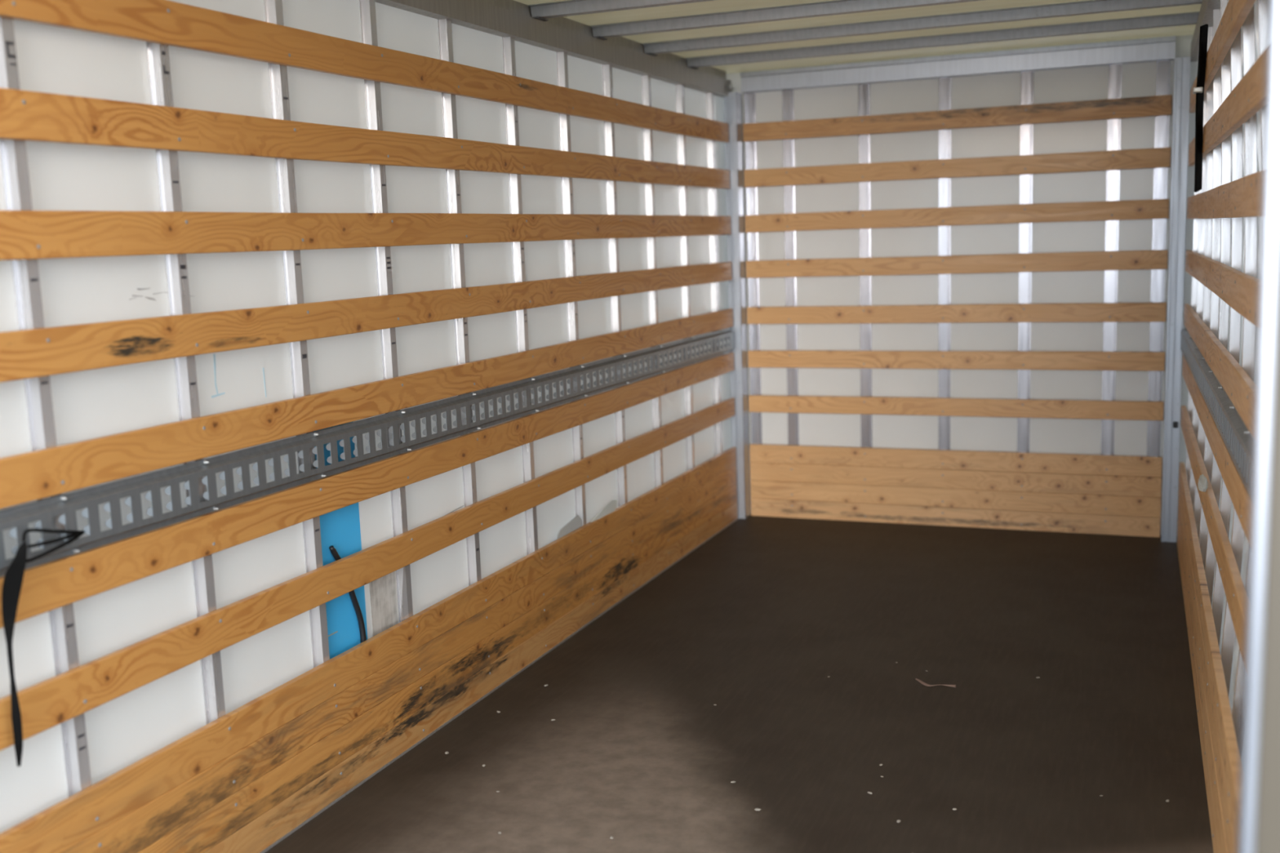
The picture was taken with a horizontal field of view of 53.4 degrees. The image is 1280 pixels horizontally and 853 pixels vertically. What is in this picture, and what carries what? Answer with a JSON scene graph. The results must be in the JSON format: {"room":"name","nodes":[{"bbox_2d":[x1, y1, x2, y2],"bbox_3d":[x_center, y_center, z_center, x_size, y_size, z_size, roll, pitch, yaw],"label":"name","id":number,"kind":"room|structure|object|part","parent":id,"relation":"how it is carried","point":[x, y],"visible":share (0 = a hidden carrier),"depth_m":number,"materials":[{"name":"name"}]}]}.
{"room":"cargo space","nodes":[
{"label":"cargo space","id":0,"kind":"room"},
{"bbox_2d":[0,0,732,833],"bbox_3d":[-0.489,-0.329,4.706,0.031,2.460,5.362,2,9,22],"label":"wall","id":1,"kind":"structure","parent":0,"point":[126,729],"depth_m":3.49,"materials":[{"name":"white plastic"}]},
{"bbox_2d":[0,16,91,797],"bbox_3d":[-1.274,0.066,2.731,0.030,2.306,0.050,2,9,22],"label":"rib","id":2,"kind":"object","parent":1,"relation":"attached to","point":[13,153],"visible":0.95,"depth_m":2.70,"materials":[{"name":"metal"}]},
{"bbox_2d":[146,41,225,724],"bbox_3d":[-1.106,-0.001,3.138,0.030,2.306,0.050,2,9,22],"label":"rib","id":3,"kind":"object","parent":1,"relation":"attached to","point":[158,60],"visible":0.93,"depth_m":3.10,"materials":[{"name":"metal"}]},
{"bbox_2d":[263,0,329,667],"bbox_3d":[-0.938,-0.067,3.544,0.030,2.306,0.050,2,9,22],"label":"rib","id":4,"kind":"object","parent":1,"relation":"attached to","point":[278,81],"visible":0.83,"depth_m":3.49,"materials":[{"name":"metal"}]},
{"bbox_2d":[313,421,368,659],"bbox_3d":[-0.884,0.422,3.748,0.002,0.885,0.226,2,9,22],"label":"wall panel","id":5,"kind":"object","parent":1,"relation":"attached to","point":[340,528],"visible":0.32,"depth_m":3.76,"materials":[{"name":"blue plastic"}]},
{"bbox_2d":[0,0,728,142],"bbox_3d":[-0.488,-1.198,4.502,0.024,0.103,5.070,2,9,22],"label":"wooden slat","id":6,"kind":"object","parent":1,"relation":"attached to","point":[166,22],"visible":1,"depth_m":3.52,"materials":[{"name":"brown wood"}]},
{"bbox_2d":[0,87,729,189],"bbox_3d":[-0.480,-0.955,4.538,0.024,0.103,5.070,2,9,22],"label":"wooden slat","id":7,"kind":"object","parent":1,"relation":"attached to","point":[24,115],"visible":1,"depth_m":3.38,"materials":[{"name":"brown wood"}]},
{"bbox_2d":[0,209,731,260],"bbox_3d":[-0.472,-0.714,4.574,0.024,0.103,5.070,2,9,22],"label":"wooden slat","id":8,"kind":"object","parent":1,"relation":"attached to","point":[24,234],"visible":1,"depth_m":3.40,"materials":[{"name":"brown wood"}]},
{"bbox_2d":[0,262,732,382],"bbox_3d":[-0.464,-0.471,4.611,0.024,0.103,5.070,2,9,22],"label":"wooden slat","id":9,"kind":"object","parent":1,"relation":"attached to","point":[28,353],"visible":1,"depth_m":3.40,"materials":[{"name":"brown wood"}]},
{"bbox_2d":[0,308,733,509],"bbox_3d":[-0.455,-0.219,4.648,0.024,0.103,5.070,2,9,22],"label":"wooden slat","id":10,"kind":"object","parent":1,"relation":"attached to","point":[28,477],"visible":1,"depth_m":3.41,"materials":[{"name":"brown wood"}]},
{"bbox_2d":[0,352,733,628],"bbox_3d":[-0.447,0.020,4.684,0.024,0.103,5.070,2,9,22],"label":"wooden slat","id":11,"kind":"object","parent":1,"relation":"attached to","point":[51,585],"visible":1,"depth_m":3.47,"materials":[{"name":"brown wood"}]},
{"bbox_2d":[0,328,733,577],"bbox_3d":[-0.449,-0.096,4.647,0.022,0.134,5.035,2,9,22],"label":"rail","id":12,"kind":"object","parent":1,"relation":"attached to","point":[42,511],"visible":0.98,"depth_m":3.48,"materials":[{"name":"metal"}]},
{"bbox_2d":[1,528,84,766],"bbox_3d":[-1.237,0.440,2.683,0.030,0.478,0.263,0,9,15],"label":"strap","id":13,"kind":"object","parent":12,"relation":"hanging from","point":[14,575],"visible":1,"depth_m":2.58,"materials":[{"name":"black fabric"}]},
{"bbox_3d":[-1.234,0.224,2.683,0.016,0.052,0.196,0,9,12],"label":"cord","id":14,"kind":"part","parent":13,"relation":"part of","materials":[{"name":"black fabric"}]},
{"bbox_3d":[-1.233,0.255,2.682,0.015,0.020,0.200,0,9,10],"label":"cord","id":15,"kind":"part","parent":13,"relation":"part of","materials":[{"name":"black fabric"}]},
{"bbox_3d":[-1.230,0.239,2.690,0.016,0.020,0.182,0,9,10],"label":"cord","id":16,"kind":"part","parent":13,"relation":"part of","materials":[{"name":"black fabric"}]},
{"bbox_2d":[0,397,735,751],"bbox_3d":[-0.438,0.266,4.721,0.024,0.103,5.070,2,9,22],"label":"wooden slat","id":17,"kind":"object","parent":1,"relation":"attached to","point":[46,704],"visible":1,"depth_m":3.46,"materials":[{"name":"brown wood"}]},
{"bbox_2d":[328,545,366,643],"bbox_3d":[-0.862,0.549,3.769,0.017,0.430,0.140,2,9,22],"label":"strap","id":18,"kind":"object","parent":17,"relation":"attached to","point":[354,601],"visible":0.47,"depth_m":3.80,"materials":[{"name":"black fabric"}]},
{"bbox_2d":[0,447,736,852],"bbox_3d":[-0.429,0.542,4.762,0.024,0.103,5.070,2,9,22],"label":"plank","id":19,"kind":"object","parent":1,"relation":"attached to","point":[61,826],"visible":1,"depth_m":3.51,"materials":[{"name":"brown wood"}]},
{"bbox_2d":[368,570,399,636],"bbox_3d":[-0.794,0.604,3.981,0.002,0.350,0.160,2,9,22],"label":"sticker","id":20,"kind":"object","parent":1,"relation":"attached to","point":[383,590],"visible":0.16,"depth_m":3.96,"materials":[{"name":"paper"}]},
{"bbox_2d":[359,0,413,622],"bbox_3d":[-0.775,-0.132,3.940,0.030,2.306,0.074,2,9,22],"label":"rib","id":21,"kind":"object","parent":1,"relation":"attached to","point":[366,7],"visible":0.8,"depth_m":3.89,"materials":[{"name":"metal"}]},
{"bbox_2d":[437,18,481,586],"bbox_3d":[-0.603,-0.200,4.358,0.030,2.306,0.050,2,9,22],"label":"rib","id":22,"kind":"object","parent":1,"relation":"attached to","point":[444,25],"visible":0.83,"depth_m":4.29,"materials":[{"name":"metal"}]},
{"bbox_2d":[260,517,738,852],"bbox_3d":[-0.421,0.900,4.773,0.004,0.007,5.170,2,9,22],"label":"baseboard","id":23,"kind":"structure","parent":1,"relation":"attached to","point":[325,808],"depth_m":4.30,"materials":[{"name":"wood"}]},
{"bbox_2d":[502,36,537,555],"bbox_3d":[-0.435,-0.266,4.764,0.030,2.306,0.050,2,9,22],"label":"rib","id":24,"kind":"object","parent":1,"relation":"attached to","point":[508,42],"visible":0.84,"depth_m":4.70,"materials":[{"name":"metal"}]},
{"bbox_2d":[374,0,731,97],"bbox_3d":[-0.507,-1.455,4.479,0.050,0.134,5.170,2,9,22],"label":"trim","id":25,"kind":"structure","parent":1,"relation":"attached to","point":[502,18],"depth_m":4.96,"materials":[{"name":"metal"}]},
{"bbox_2d":[556,515,582,539],"bbox_3d":[-0.277,0.439,5.169,0.004,0.132,0.280,2,9,22],"label":"paper scrap","id":26,"kind":"object","parent":1,"relation":"attached to","point":[576,522],"visible":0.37,"depth_m":5.16,"materials":[{"name":"white paper"}]},
{"bbox_2d":[555,51,586,525],"bbox_3d":[-0.267,-0.333,5.171,0.030,2.306,0.050,2,9,22],"label":"rib","id":27,"kind":"object","parent":1,"relation":"attached to","point":[561,56],"visible":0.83,"depth_m":5.10,"materials":[{"name":"metal"}]},
{"bbox_2d":[591,499,617,522],"bbox_3d":[-0.149,0.353,5.414,0.014,0.059,0.251,2,9,25],"label":"paper scrap","id":28,"kind":"object","parent":1,"relation":"attached to","point":[611,506],"visible":1,"depth_m":5.43,"materials":[{"name":"white paper"}]},
{"bbox_2d":[601,64,627,506],"bbox_3d":[-0.100,-0.399,5.577,0.030,2.306,0.050,2,9,22],"label":"rib","id":29,"kind":"object","parent":1,"relation":"attached to","point":[607,85],"visible":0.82,"depth_m":5.51,"materials":[{"name":"metal"}]},
{"bbox_2d":[641,75,663,488],"bbox_3d":[0.068,-0.465,5.984,0.030,2.306,0.050,2,9,22],"label":"rib","id":30,"kind":"object","parent":1,"relation":"attached to","point":[646,79],"visible":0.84,"depth_m":5.92,"materials":[{"name":"metal"}]},
{"bbox_2d":[675,84,694,471],"bbox_3d":[0.236,-0.532,6.391,0.030,2.306,0.050,2,9,22],"label":"rib","id":31,"kind":"object","parent":1,"relation":"attached to","point":[680,100],"visible":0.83,"depth_m":6.33,"materials":[{"name":"metal"}]},
{"bbox_2d":[705,93,722,456],"bbox_3d":[0.404,-0.598,6.797,0.030,2.306,0.050,2,9,22],"label":"rib","id":32,"kind":"object","parent":1,"relation":"attached to","point":[709,96],"visible":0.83,"depth_m":6.73,"materials":[{"name":"metal"}]},
{"bbox_2d":[724,84,750,519],"bbox_3d":[0.540,-0.663,7.010,0.072,2.372,0.150,2,9,22],"label":"trim","id":33,"kind":"structure","parent":1,"relation":"attached to","point":[732,103],"depth_m":6.96,"materials":[{"name":"metal"}]},
{"bbox_2d":[265,513,1213,852],"bbox_3d":[0.755,0.950,4.394,2.770,0.060,5.450,2,9,22],"label":"floor","id":34,"kind":"structure","parent":0,"point":[753,623],"depth_m":4.17,"materials":[{"name":"brown wood"}]},
{"bbox_2d":[204,501,737,852],"bbox_3d":[-0.419,0.846,4.807,0.024,0.102,5.070,2,9,22],"label":"plank","id":35,"kind":"object","parent":34,"relation":"on","point":[264,831],"visible":0.98,"depth_m":4.19,"materials":[{"name":"brown wood"}]},
{"bbox_2d":[137,483,737,852],"bbox_3d":[-0.422,0.745,4.792,0.024,0.102,5.070,2,9,22],"label":"plank","id":36,"kind":"object","parent":35,"relation":"on","point":[205,831],"visible":0.97,"depth_m":3.97,"materials":[{"name":"brown wood"}]},
{"bbox_2d":[61,465,736,852],"bbox_3d":[-0.426,0.643,4.777,0.024,0.102,5.070,2,9,22],"label":"plank","id":37,"kind":"object","parent":36,"relation":"on","point":[151,822],"visible":0.98,"depth_m":3.73,"materials":[{"name":"brown wood"}]},
{"bbox_2d":[915,678,955,687],"bbox_3d":[1.024,0.898,4.434,0.155,0.016,0.038,5,11,40],"label":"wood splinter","id":38,"kind":"object","parent":34,"relation":"on","point":[917,679],"visible":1,"depth_m":4.43,"materials":[{"name":"brown"}]},
{"bbox_2d":[751,497,1160,537],"bbox_3d":[1.623,0.480,6.795,2.145,0.102,0.024,2,9,22],"label":"plank","id":39,"kind":"object","parent":34,"relation":"on","point":[1146,526],"visible":1,"depth_m":6.75,"materials":[{"name":"wood"}]},
{"bbox_2d":[750,480,1160,517],"bbox_3d":[1.620,0.379,6.780,2.145,0.102,0.024,2,9,22],"label":"plank","id":40,"kind":"object","parent":39,"relation":"on","point":[1117,505],"visible":1,"depth_m":6.74,"materials":[{"name":"wood"}]},
{"bbox_2d":[750,462,1161,497],"bbox_3d":[1.616,0.278,6.765,2.145,0.102,0.024,2,9,22],"label":"plank","id":41,"kind":"object","parent":40,"relation":"on","point":[1083,484],"visible":1,"depth_m":6.72,"materials":[{"name":"wood"}]},
{"bbox_2d":[749,444,1162,477],"bbox_3d":[1.613,0.176,6.750,2.145,0.102,0.024,2,9,22],"label":"plank","id":42,"kind":"object","parent":41,"relation":"on","point":[1002,461],"visible":1,"depth_m":6.71,"materials":[{"name":"wood"}]},
{"bbox_2d":[514,0,1201,73],"bbox_3d":[0.630,-1.499,4.046,2.540,0.004,5.350,2,9,22],"label":"ceiling","id":43,"kind":"structure","parent":0,"point":[715,6],"depth_m":5.51,"materials":[{"name":"laminate"}]},
{"bbox_2d":[528,0,713,21],"bbox_3d":[0.675,-1.514,4.312,2.314,0.048,0.105,2,9,22],"label":"bow","id":44,"kind":"object","parent":43,"relation":"attached to","point":[541,11],"visible":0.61,"depth_m":4.64,"materials":[{"name":"metal"}]},
{"bbox_2d":[590,0,982,39],"bbox_3d":[0.884,-1.596,4.819,2.314,0.048,0.105,2,9,22],"label":"bow","id":45,"kind":"object","parent":43,"relation":"attached to","point":[602,32],"visible":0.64,"depth_m":4.96,"materials":[{"name":"metal"}]},
{"bbox_2d":[642,0,1202,56],"bbox_3d":[1.100,-1.681,5.341,2.314,0.048,0.105,2,9,22],"label":"bow","id":46,"kind":"object","parent":43,"relation":"attached to","point":[1091,6],"visible":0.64,"depth_m":5.30,"materials":[{"name":"metal"}]},
{"bbox_2d":[684,11,1199,69],"bbox_3d":[1.311,-1.765,5.853,2.314,0.048,0.105,2,9,22],"label":"bow","id":47,"kind":"object","parent":43,"relation":"attached to","point":[1187,18],"visible":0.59,"depth_m":5.78,"materials":[{"name":"metal"}]},
{"bbox_2d":[727,34,1197,535],"bbox_3d":[1.665,-0.692,6.649,2.472,2.460,0.030,2,9,22],"label":"wall","id":48,"kind":"structure","parent":0,"point":[1046,435],"depth_m":6.60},
{"bbox_2d":[744,92,762,444],"bbox_3d":[0.629,-0.654,7.050,0.062,2.328,0.029,2,9,22],"label":"rib","id":49,"kind":"object","parent":48,"relation":"attached to","point":[749,98],"visible":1,"depth_m":7.01,"materials":[{"name":"metal"}]},
{"bbox_2d":[782,89,799,445],"bbox_3d":[0.826,-0.649,6.969,0.062,2.328,0.029,2,9,22],"label":"rib","id":50,"kind":"object","parent":48,"relation":"attached to","point":[787,95],"visible":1,"depth_m":6.93,"materials":[{"name":"metal"}]},
{"bbox_2d":[857,83,872,447],"bbox_3d":[1.206,-0.639,6.814,0.062,2.328,0.029,2,9,22],"label":"rib","id":51,"kind":"object","parent":48,"relation":"attached to","point":[864,90],"visible":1,"depth_m":6.78,"materials":[{"name":"metal"}]},
{"bbox_2d":[937,76,951,449],"bbox_3d":[1.593,-0.629,6.657,0.062,2.328,0.029,2,9,22],"label":"rib","id":52,"kind":"object","parent":48,"relation":"attached to","point":[944,83],"visible":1,"depth_m":6.62,"materials":[{"name":"metal"}]},
{"bbox_2d":[747,350,1164,371],"bbox_3d":[1.595,-0.349,6.672,2.145,0.097,0.024,2,9,22],"label":"wooden slat","id":53,"kind":"object","parent":48,"relation":"attached to","point":[985,360],"visible":1,"depth_m":6.63,"materials":[{"name":"brown wood"}]},
{"bbox_2d":[748,395,1164,420],"bbox_3d":[1.603,-0.103,6.708,2.145,0.096,0.024,2,9,22],"label":"wooden slat","id":54,"kind":"object","parent":48,"relation":"attached to","point":[947,406],"visible":1,"depth_m":6.66,"materials":[{"name":"brown wood"}]},
{"bbox_2d":[744,198,1168,232],"bbox_3d":[1.570,-1.083,6.562,2.145,0.096,0.024,2,9,22],"label":"wooden slat","id":55,"kind":"object","parent":48,"relation":"attached to","point":[1148,208],"visible":1,"depth_m":6.52,"materials":[{"name":"brown wood"}]},
{"bbox_2d":[746,302,1166,324],"bbox_3d":[1.587,-0.589,6.636,2.145,0.096,0.024,2,9,22],"label":"wooden slat","id":56,"kind":"object","parent":48,"relation":"attached to","point":[1068,312],"visible":1,"depth_m":6.59,"materials":[{"name":"brown wood"}]},
{"bbox_2d":[743,146,1170,186],"bbox_3d":[1.562,-1.324,6.526,2.145,0.096,0.024,2,9,22],"label":"wooden slat","id":57,"kind":"object","parent":48,"relation":"attached to","point":[1152,157],"visible":1,"depth_m":6.48,"materials":[{"name":"brown wood"}]},
{"bbox_2d":[746,249,1168,278],"bbox_3d":[1.578,-0.840,6.598,2.145,0.096,0.024,2,9,22],"label":"wooden slat","id":58,"kind":"object","parent":48,"relation":"attached to","point":[1148,259],"visible":1,"depth_m":6.55,"materials":[{"name":"brown wood"}]},
{"bbox_2d":[742,94,1172,141],"bbox_3d":[1.554,-1.566,6.490,2.145,0.096,0.024,2,9,22],"label":"wooden slat","id":59,"kind":"object","parent":48,"relation":"attached to","point":[1154,105],"visible":1,"depth_m":6.45,"materials":[{"name":"brown wood"}]},
{"bbox_2d":[740,35,1175,93],"bbox_3d":[1.548,-1.825,6.445,2.150,0.103,0.075,2,9,22],"label":"trim","id":60,"kind":"structure","parent":48,"relation":"attached to","point":[1160,48],"depth_m":6.38,"materials":[{"name":"metal"}]},
{"bbox_2d":[1017,71,1033,452],"bbox_3d":[1.967,-0.619,6.503,0.062,2.328,0.029,2,9,22],"label":"rib","id":61,"kind":"object","parent":48,"relation":"attached to","point":[1027,77],"visible":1,"depth_m":6.46,"materials":[{"name":"metal"}]},
{"bbox_2d":[1101,63,1122,455],"bbox_3d":[2.349,-0.608,6.348,0.062,2.328,0.029,2,9,22],"label":"rib","id":62,"kind":"object","parent":48,"relation":"attached to","point":[1115,71],"visible":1,"depth_m":6.31,"materials":[{"name":"metal"}]},
{"bbox_2d":[1146,60,1170,456],"bbox_3d":[2.550,-0.603,6.266,0.062,2.328,0.029,2,9,22],"label":"rib","id":63,"kind":"object","parent":48,"relation":"attached to","point":[1163,67],"visible":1,"depth_m":6.23,"materials":[{"name":"metal"}]},
{"bbox_2d":[1211,0,1261,712],"bbox_3d":[1.754,-0.264,3.761,0.118,2.460,5.313,1,9,21],"label":"wall","id":64,"kind":"structure","parent":0,"point":[1245,553],"depth_m":3.53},
{"bbox_2d":[1160,56,1191,542],"bbox_3d":[2.599,-0.587,6.172,0.072,2.330,0.150,2,9,22],"label":"trim","id":65,"kind":"structure","parent":64,"relation":"attached to","point":[1181,84],"depth_m":6.12,"materials":[{"name":"metal"}]},
{"bbox_2d":[1185,54,1199,488],"bbox_3d":[2.575,-0.540,5.911,0.032,2.306,0.050,2,9,22],"label":"rib","id":66,"kind":"object","parent":64,"relation":"attached to","point":[1196,221],"visible":0.09,"depth_m":5.89,"materials":[{"name":"metal"}]},
{"bbox_2d":[1177,524,1219,852],"bbox_3d":[1.744,0.903,3.935,0.025,0.102,5.010,1,9,21],"label":"plank","id":67,"kind":"object","parent":64,"relation":"attached to","point":[1204,754],"visible":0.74,"depth_m":3.92,"materials":[{"name":"wood"}]},
{"bbox_2d":[1189,51,1207,511],"bbox_3d":[2.416,-0.473,5.501,0.039,2.306,0.050,2,9,22],"label":"rib","id":68,"kind":"object","parent":64,"relation":"attached to","point":[1202,221],"visible":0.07,"depth_m":5.47,"materials":[{"name":"metal"}]},
{"bbox_2d":[1177,504,1227,852],"bbox_3d":[1.741,0.801,3.920,0.025,0.102,5.010,1,9,21],"label":"plank","id":69,"kind":"object","parent":64,"relation":"attached to","point":[1215,795],"visible":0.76,"depth_m":3.65,"materials":[{"name":"wood"}]},
{"bbox_2d":[1193,26,1213,539],"bbox_3d":[2.257,-0.406,5.090,0.047,2.306,0.050,2,9,22],"label":"rib","id":70,"kind":"object","parent":64,"relation":"attached to","point":[1209,157],"visible":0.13,"depth_m":5.03,"materials":[{"name":"metal"}]},
{"bbox_2d":[1191,0,1220,61],"bbox_3d":[1.672,-1.397,3.589,0.050,0.134,5.171,1,9,21],"label":"trim","id":71,"kind":"structure","parent":64,"relation":"attached to","point":[1206,13],"depth_m":4.84,"materials":[{"name":"metal"}]},
{"bbox_2d":[1177,485,1235,852],"bbox_3d":[1.738,0.700,3.905,0.025,0.103,5.010,1,9,21],"label":"plank","id":72,"kind":"object","parent":64,"relation":"attached to","point":[1229,839],"visible":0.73,"depth_m":3.48,"materials":[{"name":"wood"}]},
{"bbox_2d":[1178,462,1240,852],"bbox_3d":[1.734,0.599,3.890,0.025,0.103,5.010,1,9,21],"label":"plank","id":73,"kind":"object","parent":64,"relation":"attached to","point":[1230,757],"visible":0.98,"depth_m":3.41,"materials":[{"name":"wood"}]},
{"bbox_2d":[1199,8,1221,569],"bbox_3d":[2.099,-0.340,4.680,0.054,2.306,0.050,2,9,22],"label":"rib","id":74,"kind":"object","parent":64,"relation":"attached to","point":[1216,222],"visible":0.29,"depth_m":4.62,"materials":[{"name":"metal"}]},
{"bbox_2d":[1180,405,1246,665],"bbox_3d":[1.744,0.323,3.841,0.025,0.103,5.010,1,9,21],"label":"wooden slat","id":75,"kind":"object","parent":64,"relation":"attached to","point":[1233,587],"visible":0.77,"depth_m":3.64,"materials":[{"name":"brown wood"}]},
{"bbox_2d":[1197,474,1207,492],"bbox_3d":[1.887,0.189,4.263,0.032,0.046,0.233,2,9,22],"label":"paper wad","id":76,"kind":"object","parent":75,"relation":"attached to","point":[1202,482],"visible":1,"depth_m":4.21,"materials":[{"name":"white paper"}]},
{"bbox_2d":[1182,355,1250,543],"bbox_3d":[1.743,0.077,3.802,0.026,0.103,5.010,1,9,21],"label":"wooden slat","id":77,"kind":"object","parent":64,"relation":"attached to","point":[1239,496],"visible":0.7,"depth_m":3.69,"materials":[{"name":"brown wood"}]},
{"bbox_2d":[1180,327,1253,498],"bbox_3d":[1.733,-0.042,3.787,0.022,0.134,5.010,1,9,21],"label":"rail","id":78,"kind":"object","parent":64,"relation":"attached to","point":[1237,437],"visible":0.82,"depth_m":3.64,"materials":[{"name":"metal"}]},
{"bbox_2d":[1204,0,1231,604],"bbox_3d":[1.940,-0.273,4.270,0.062,2.306,0.050,2,9,22],"label":"rib","id":79,"kind":"object","parent":64,"relation":"attached to","point":[1225,242],"visible":0.35,"depth_m":4.21,"materials":[{"name":"metal"}]},
{"bbox_2d":[1183,303,1254,436],"bbox_3d":[1.738,-0.162,3.765,0.024,0.103,5.010,1,9,21],"label":"wooden slat","id":80,"kind":"object","parent":64,"relation":"attached to","point":[1237,384],"visible":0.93,"depth_m":3.72,"materials":[{"name":"brown wood"}]},
{"bbox_2d":[1185,249,1258,326],"bbox_3d":[1.729,-0.414,3.728,0.024,0.103,5.010,1,9,21],"label":"wooden slat","id":81,"kind":"object","parent":64,"relation":"attached to","point":[1237,289],"visible":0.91,"depth_m":3.67,"materials":[{"name":"brown wood"}]},
{"bbox_2d":[1189,0,1255,112],"bbox_3d":[1.679,-1.141,3.629,0.029,0.103,5.010,1,9,21],"label":"wooden slat","id":82,"kind":"object","parent":64,"relation":"attached to","point":[1236,11],"visible":0.82,"depth_m":3.69,"materials":[{"name":"brown wood"}]},
{"bbox_2d":[1192,23,1208,191],"bbox_3d":[2.071,-1.164,4.710,0.047,0.576,0.495,2,9,22],"label":"strap","id":83,"kind":"object","parent":82,"relation":"hanging from","point":[1198,90],"visible":1,"depth_m":4.69,"materials":[{"name":"fabric"}]},
{"bbox_2d":[1186,169,1262,218],"bbox_3d":[1.715,-0.657,3.693,0.029,0.103,5.010,1,9,21],"label":"wooden slat","id":84,"kind":"object","parent":64,"relation":"attached to","point":[1242,197],"visible":0.87,"depth_m":3.54,"materials":[{"name":"brown wood"}]},
{"bbox_2d":[1212,26,1243,648],"bbox_3d":[1.781,-0.207,3.860,0.069,2.306,0.050,2,9,22],"label":"rib","id":85,"kind":"object","parent":64,"relation":"attached to","point":[1235,48],"visible":0.41,"depth_m":3.79,"materials":[{"name":"metal"}]},
{"bbox_2d":[1187,45,1267,165],"bbox_3d":[1.699,-0.899,3.661,0.024,0.102,5.010,1,9,21],"label":"wooden slat","id":86,"kind":"object","parent":64,"relation":"attached to","point":[1247,97],"visible":0.78,"depth_m":3.28,"materials":[{"name":"brown wood"}]},
{"bbox_2d":[1220,3,1257,695],"bbox_3d":[1.622,-0.140,3.450,0.077,2.306,0.050,2,9,22],"label":"rib","id":87,"kind":"object","parent":64,"relation":"attached to","point":[1248,26],"visible":0.41,"depth_m":3.38,"materials":[{"name":"metal"}]},
{"bbox_2d":[1231,0,1269,760],"bbox_3d":[1.463,-0.073,3.039,0.084,2.306,0.050,2,9,22],"label":"rib","id":88,"kind":"object","parent":64,"relation":"attached to","point":[1263,6],"visible":0.07,"depth_m":3.10,"materials":[{"name":"metal"}]},
{"bbox_2d":[1236,0,1279,852],"bbox_3d":[0.680,0.165,1.403,0.013,2.420,0.080,2,9,22],"label":"door frame","id":89,"kind":"structure","parent":64,"relation":"attached to","point":[1270,204],"depth_m":1.35,"materials":[{"name":"metal"}]},
{"bbox_2d":[1254,228,1279,852],"bbox_3d":[0.843,0.169,1.336,0.337,2.420,0.062,2,9,22],"label":"trim","id":90,"kind":"structure","parent":64,"relation":"attached to","point":[1267,840],"depth_m":1.38,"materials":[{"name":"silver paint"}]}
]}

